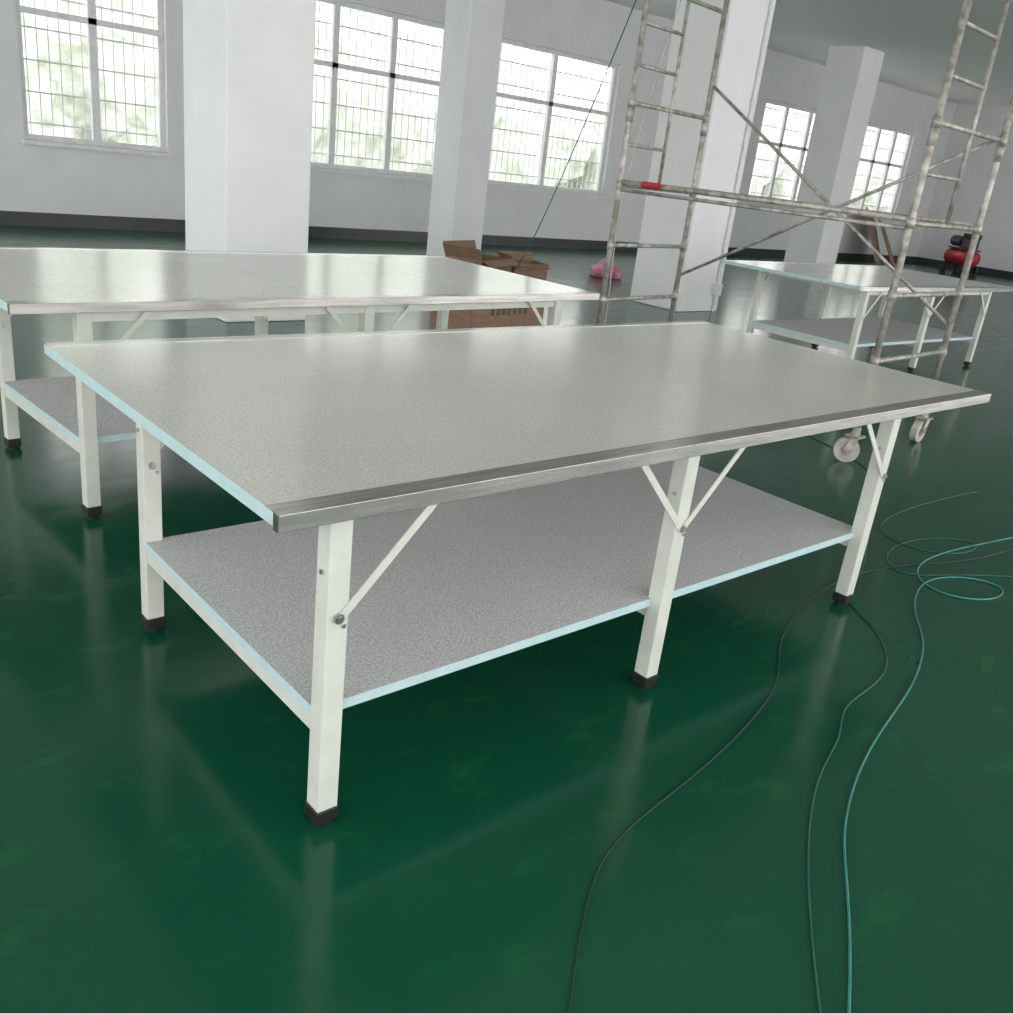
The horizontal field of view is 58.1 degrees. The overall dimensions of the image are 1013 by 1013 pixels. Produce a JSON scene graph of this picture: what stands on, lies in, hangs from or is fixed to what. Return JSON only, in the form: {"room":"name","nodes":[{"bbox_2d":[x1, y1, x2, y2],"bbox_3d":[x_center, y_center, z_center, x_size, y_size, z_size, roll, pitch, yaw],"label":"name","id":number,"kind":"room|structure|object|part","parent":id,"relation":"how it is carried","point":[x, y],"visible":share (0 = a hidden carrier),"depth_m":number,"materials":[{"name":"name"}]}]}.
{"room":"factory workshop","nodes":[
{"label":"factory workshop","id":0,"kind":"room"},
{"bbox_2d":[0,0,956,256],"bbox_3d":[-1.107,-6.569,14.962,35.500,4.300,0.240,-11,27,-39],"label":"wall","id":1,"kind":"structure","parent":0,"point":[33,178],"depth_m":16.01,"materials":[{"name":"white paint"}]},
{"bbox_2d":[15,0,171,157],"bbox_3d":[-5.198,-5.749,11.471,1.840,2.370,0.260,-11,27,-39],"label":"window","id":2,"kind":"structure","parent":1,"relation":"in","point":[90,19],"depth_m":11.64,"materials":[{"name":"metal"}]},
{"bbox_2d":[311,0,444,181],"bbox_3d":[-2.196,-6.347,13.992,3.110,2.370,0.260,-11,27,-39],"label":"window","id":3,"kind":"structure","parent":1,"relation":"in","point":[334,65],"depth_m":14.12,"materials":[{"name":"metal"}]},
{"bbox_2d":[0,211,916,262],"bbox_3d":[-1.332,-4.592,15.541,35.300,0.170,0.020,-11,27,-39],"label":"baseboard","id":4,"kind":"structure","parent":1,"relation":"attached to","point":[18,218],"depth_m":14.47,"materials":[{"name":"paint"}]},
{"bbox_2d":[487,38,617,197],"bbox_3d":[0.764,-6.936,16.477,3.190,2.370,0.260,-11,27,-39],"label":"window","id":5,"kind":"structure","parent":1,"relation":"in","point":[538,187],"depth_m":16.58,"materials":[{"name":"metal"}]},
{"bbox_2d":[746,99,815,207],"bbox_3d":[6.672,-8.188,21.399,3.010,2.200,0.260,-11,27,-39],"label":"window","id":6,"kind":"structure","parent":1,"relation":"in","point":[803,148],"depth_m":21.25,"materials":[{"name":"metal"}]},
{"bbox_2d":[849,123,912,212],"bbox_3d":[9.833,-8.817,24.053,2.560,2.200,0.260,-11,27,-39],"label":"window","id":7,"kind":"structure","parent":1,"relation":"in","point":[894,135],"depth_m":24.13,"materials":[{"name":"aluminium"},{"name":"glass"}]},
{"bbox_2d":[0,225,1012,1012],"bbox_3d":[4.948,-1.197,9.024,35.500,0.100,19.850,-11,27,-39],"label":"floor","id":8,"kind":"structure","parent":0,"point":[160,850],"depth_m":2.37,"materials":[{"name":"green paint"}]},
{"bbox_2d":[183,0,315,321],"bbox_3d":[-2.003,-3.667,7.074,0.720,4.300,0.800,-11,27,-39],"label":"column","id":9,"kind":"structure","parent":8,"relation":"on","point":[248,65],"depth_m":7.04,"materials":[{"name":"white paint"}]},
{"bbox_2d":[0,247,599,517],"bbox_3d":[-1.095,-0.779,4.683,3.047,0.837,1.387,-13,29,-42],"label":"work table","id":10,"kind":"object","parent":8,"relation":"on","point":[90,285],"visible":0.6,"depth_m":4.01,"materials":[{"name":"metal"}]},
{"bbox_3d":[-2.208,-0.661,4.016,0.052,0.769,0.052,-13,29,-42],"label":"leg","id":11,"kind":"part","parent":10,"relation":"part of","materials":[{"name":"white paint"}]},
{"bbox_2d":[3,376,135,443],"bbox_3d":[-1.003,-0.610,4.598,2.551,0.026,0.906,-13,29,-42],"label":"shelf","id":12,"kind":"object","parent":10,"relation":"attached to","point":[53,399],"depth_m":3.79,"materials":[{"name":"laminate"}]},
{"bbox_3d":[-1.571,-0.353,3.413,0.052,0.769,0.052,-13,29,-42],"label":"leg","id":13,"kind":"part","parent":10,"relation":"part of","materials":[{"name":"white paint"}]},
{"bbox_3d":[-1.308,-0.873,4.858,0.052,0.769,0.052,-13,29,-42],"label":"leg","id":14,"kind":"part","parent":10,"relation":"part of","materials":[{"name":"white paint"}]},
{"bbox_3d":[-0.671,-0.565,4.254,0.052,0.769,0.052,-13,29,-42],"label":"leg","id":15,"kind":"part","parent":10,"relation":"part of","materials":[{"name":"white paint"}]},
{"bbox_3d":[-0.408,-1.084,5.699,0.052,0.769,0.052,-13,29,-42],"label":"leg","id":16,"kind":"part","parent":10,"relation":"part of","materials":[{"name":"white paint"}]},
{"bbox_3d":[0.229,-0.776,5.095,0.052,0.769,0.052,-13,29,-42],"label":"leg","id":17,"kind":"part","parent":10,"relation":"part of","materials":[{"name":"white paint"}]},
{"bbox_2d":[426,0,505,255],"bbox_3d":[-0.550,-5.633,12.689,0.570,4.300,0.570,-11,27,-39],"label":"column","id":18,"kind":"structure","parent":8,"relation":"on","point":[473,29],"depth_m":12.58,"materials":[{"name":"white paint"}]},
{"bbox_2d":[442,240,521,271],"bbox_3d":[-0.277,-2.803,10.686,0.680,0.525,0.927,17,23,25],"label":"cardboard box","id":19,"kind":"object","parent":8,"relation":"on","point":[463,250],"visible":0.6,"depth_m":10.38,"materials":[{"name":"brown cardboard"}]},
{"bbox_2d":[429,307,543,328],"bbox_3d":[-0.165,-1.743,8.220,0.501,0.331,0.950,24,26,37],"label":"cardboard box","id":20,"kind":"object","parent":8,"relation":"on","point":[505,317],"visible":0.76,"depth_m":7.96,"materials":[{"name":"brown cardboard"}]},
{"bbox_2d":[43,320,990,826],"bbox_3d":[0.247,-0.093,3.341,3.151,0.817,1.486,-11,27,-39],"label":"work table","id":21,"kind":"object","parent":8,"relation":"on","point":[432,503],"visible":1,"depth_m":2.67,"materials":[{"name":"laminate"}]},
{"bbox_3d":[-1.052,-0.003,2.688,0.052,0.749,0.052,-11,27,-39],"label":"leg","id":22,"kind":"part","parent":21,"relation":"part of","materials":[{"name":"white paint"}]},
{"bbox_3d":[-0.386,0.349,1.978,0.052,0.749,0.052,-11,27,-39],"label":"leg","id":23,"kind":"part","parent":21,"relation":"part of","materials":[{"name":"white paint"}]},
{"bbox_2d":[146,461,853,715],"bbox_3d":[0.144,0.108,3.111,2.366,0.026,1.011,-11,27,-39],"label":"shelf","id":24,"kind":"object","parent":21,"relation":"attached to","point":[481,579],"depth_m":2.75,"materials":[{"name":"laminate"}]},
{"bbox_3d":[0.473,0.178,2.700,0.052,0.749,0.052,-11,27,-39],"label":"leg","id":25,"kind":"part","parent":21,"relation":"part of","materials":[{"name":"white paint"}]},
{"bbox_3d":[1.367,0.000,3.450,0.052,0.749,0.052,-11,27,-39],"label":"leg","id":26,"kind":"part","parent":21,"relation":"part of","materials":[{"name":"white paint"}]},
{"bbox_2d":[497,250,551,280],"bbox_3d":[0.226,-2.859,11.128,0.593,0.431,0.514,-4,23,-27],"label":"cardboard box","id":27,"kind":"object","parent":8,"relation":"on","point":[532,268],"visible":0.56,"depth_m":11.02,"materials":[{"name":"brown cardboard"}]},
{"bbox_2d":[590,258,622,278],"bbox_3d":[1.487,-3.572,13.602,0.480,0.286,0.513,-11,27,-39],"label":"plastic bag","id":28,"kind":"object","parent":8,"relation":"on","point":[597,270],"visible":0.7,"depth_m":13.48,"materials":[{"name":"pink plastic"}]},
{"bbox_2d":[630,0,775,311],"bbox_3d":[2.334,-4.525,10.703,0.780,4.300,0.780,-11,27,-39],"label":"column","id":29,"kind":"structure","parent":8,"relation":"on","point":[663,221],"depth_m":10.54,"materials":[{"name":"white paint"}]},
{"bbox_2d":[711,0,772,311],"bbox_3d":[2.817,-4.424,10.593,0.120,4.300,0.059,-11,27,-39],"label":"conduit","id":30,"kind":"object","parent":29,"relation":"attached to","point":[717,288],"visible":1,"depth_m":10.73,"materials":[{"name":"white pvc"}]},
{"bbox_2d":[568,548,1012,1012],"bbox_3d":[1.532,0.441,3.498,0.664,0.005,5.150,23,26,36],"label":"cable","id":31,"kind":"object","parent":8,"relation":"on","point":[753,717],"visible":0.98,"depth_m":2.37,"materials":[{"name":"black plastic"}]},
{"bbox_2d":[596,0,1012,461],"bbox_3d":[1.859,-1.951,5.996,2.169,2.750,1.147,23,26,36],"label":"scaffold","id":32,"kind":"object","parent":8,"relation":"on","point":[845,449],"visible":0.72,"depth_m":5.82,"materials":[{"name":"grey metal"}]},
{"bbox_2d":[513,0,636,272],"bbox_3d":[0.159,-2.826,7.785,0.357,2.721,3.486,1,22,-16],"label":"hanging cable","id":33,"kind":"object","parent":32,"relation":"hanging from","point":[635,0],"visible":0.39,"depth_m":6.71,"materials":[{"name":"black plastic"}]},
{"bbox_2d":[604,0,680,323],"bbox_3d":[0.789,-2.385,6.915,0.486,2.660,0.886,-11,27,-39],"label":"hanging cable","id":34,"kind":"object","parent":32,"relation":"hanging from","point":[680,0],"visible":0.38,"depth_m":6.60,"materials":[{"name":"black rubber"}]},
{"bbox_2d":[784,46,884,263],"bbox_3d":[6.768,-7.138,18.962,0.780,4.300,0.780,-11,27,-39],"label":"column","id":35,"kind":"structure","parent":8,"relation":"on","point":[851,73],"depth_m":18.58,"materials":[{"name":"white paint"}]},
{"bbox_2d":[807,436,887,1012],"bbox_3d":[1.484,0.163,4.209,0.958,0.005,5.675,9,21,6],"label":"cable","id":36,"kind":"object","parent":8,"relation":"on","point":[880,677],"visible":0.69,"depth_m":2.38,"materials":[{"name":"green plastic"}]},
{"bbox_2d":[721,259,1012,372],"bbox_3d":[3.702,-1.954,9.317,3.177,0.817,1.507,-11,27,-39],"label":"work table","id":37,"kind":"object","parent":8,"relation":"on","point":[843,334],"visible":0.81,"depth_m":8.73,"materials":[{"name":"laminate"}]},
{"bbox_3d":[2.369,-1.884,8.706,0.052,0.749,0.052,-11,27,-39],"label":"leg","id":38,"kind":"part","parent":37,"relation":"part of","materials":[{"name":"white paint"}]},
{"bbox_3d":[3.291,-2.057,9.454,0.052,0.749,0.052,-11,27,-39],"label":"leg","id":39,"kind":"part","parent":37,"relation":"part of","materials":[{"name":"white paint"}]},
{"bbox_3d":[3.050,-1.514,7.953,0.052,0.749,0.052,-11,27,-39],"label":"leg","id":40,"kind":"part","parent":37,"relation":"part of","materials":[{"name":"white paint"}]},
{"bbox_2d":[752,317,972,346],"bbox_3d":[3.619,-1.763,9.120,2.451,0.026,1.056,-11,27,-39],"label":"shelf","id":41,"kind":"object","parent":37,"relation":"attached to","point":[830,332],"depth_m":8.80,"materials":[{"name":"laminate"}]},
{"bbox_3d":[4.213,-2.231,10.203,0.052,0.749,0.052,-11,27,-39],"label":"leg","id":42,"kind":"part","parent":37,"relation":"part of","materials":[{"name":"white paint"}]},
{"bbox_3d":[3.972,-1.687,8.701,0.052,0.749,0.052,-11,27,-39],"label":"leg","id":43,"kind":"part","parent":37,"relation":"part of","materials":[{"name":"white paint"}]},
{"bbox_3d":[4.894,-1.861,9.450,0.052,0.749,0.052,-11,27,-39],"label":"leg","id":44,"kind":"part","parent":37,"relation":"part of","materials":[{"name":"white paint"}]},
{"bbox_2d":[866,207,895,266],"bbox_3d":[9.733,-6.968,23.750,1.461,1.488,0.984,-11,27,-39],"label":"cardboard sheet","id":45,"kind":"object","parent":8,"relation":"on","point":[873,232],"visible":0.68,"depth_m":23.72,"materials":[{"name":"brown cardboard"}]},
{"bbox_2d":[843,537,1012,1012],"bbox_3d":[1.794,0.463,3.521,0.651,0.006,4.738,21,25,34],"label":"cable","id":46,"kind":"object","parent":8,"relation":"on","point":[1001,594],"visible":1,"depth_m":2.65,"materials":[{"name":"teal plastic"}]},
{"bbox_2d":[881,491,1012,576],"bbox_3d":[2.236,0.138,4.514,1.291,0.005,1.302,1,21,-14],"label":"cable","id":47,"kind":"object","parent":8,"relation":"on","point":[975,491],"visible":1,"depth_m":4.27,"materials":[{"name":"green plastic"}]},
{"bbox_2d":[940,233,982,274],"bbox_3d":[12.236,-6.792,24.424,0.460,1.020,1.160,3,21,-9],"label":"air compressor","id":48,"kind":"object","parent":8,"relation":"on","point":[955,255],"visible":0.88,"depth_m":24.28,"materials":[{"name":"red metal"}]},
{"bbox_3d":[12.223,-6.690,24.463,0.400,0.400,1.160,3,21,-9],"label":"tank","id":49,"kind":"part","parent":48,"relation":"part of","materials":[{"name":"red metal"}]},
{"bbox_2d":[605,0,1012,105],"bbox_3d":[5.450,-5.328,7.447,35.500,0.200,19.850,-11,27,-39],"label":"ceiling","id":50,"kind":"structure","parent":0,"point":[916,37],"depth_m":16.50,"materials":[{"name":"paint"}]},
{"bbox_2d":[917,104,1012,271],"bbox_3d":[18.640,-5.856,19.378,0.200,4.300,19.600,-11,27,-39],"label":"wall","id":51,"kind":"structure","parent":0,"point":[996,244],"depth_m":25.18,"materials":[{"name":"white paint"}]},
{"bbox_2d":[915,257,1012,278],"bbox_3d":[18.330,-3.919,20.033,0.020,0.170,19.580,-11,27,-39],"label":"baseboard","id":52,"kind":"structure","parent":51,"relation":"attached to","point":[982,270],"depth_m":25.44,"materials":[{"name":"paint"}]},
{"label":"outside","id":53,"kind":"structure","parent":0,"visible":0},
{"bbox_3d":[-10.544,-20.784,56.262,180.000,0.100,78.100,-11,27,-39],"label":"ground","id":54,"kind":"structure","parent":53,"visible":0},
{"bbox_2d":[20,0,904,211],"bbox_3d":[-0.324,-11.081,27.291,56.061,6.598,8.289,-11,27,-39],"label":"outdoor background","id":55,"kind":"object","parent":54,"relation":"on","point":[29,19],"visible":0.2,"depth_m":20.26,"materials":[{"name":"green plant"}]}
]}

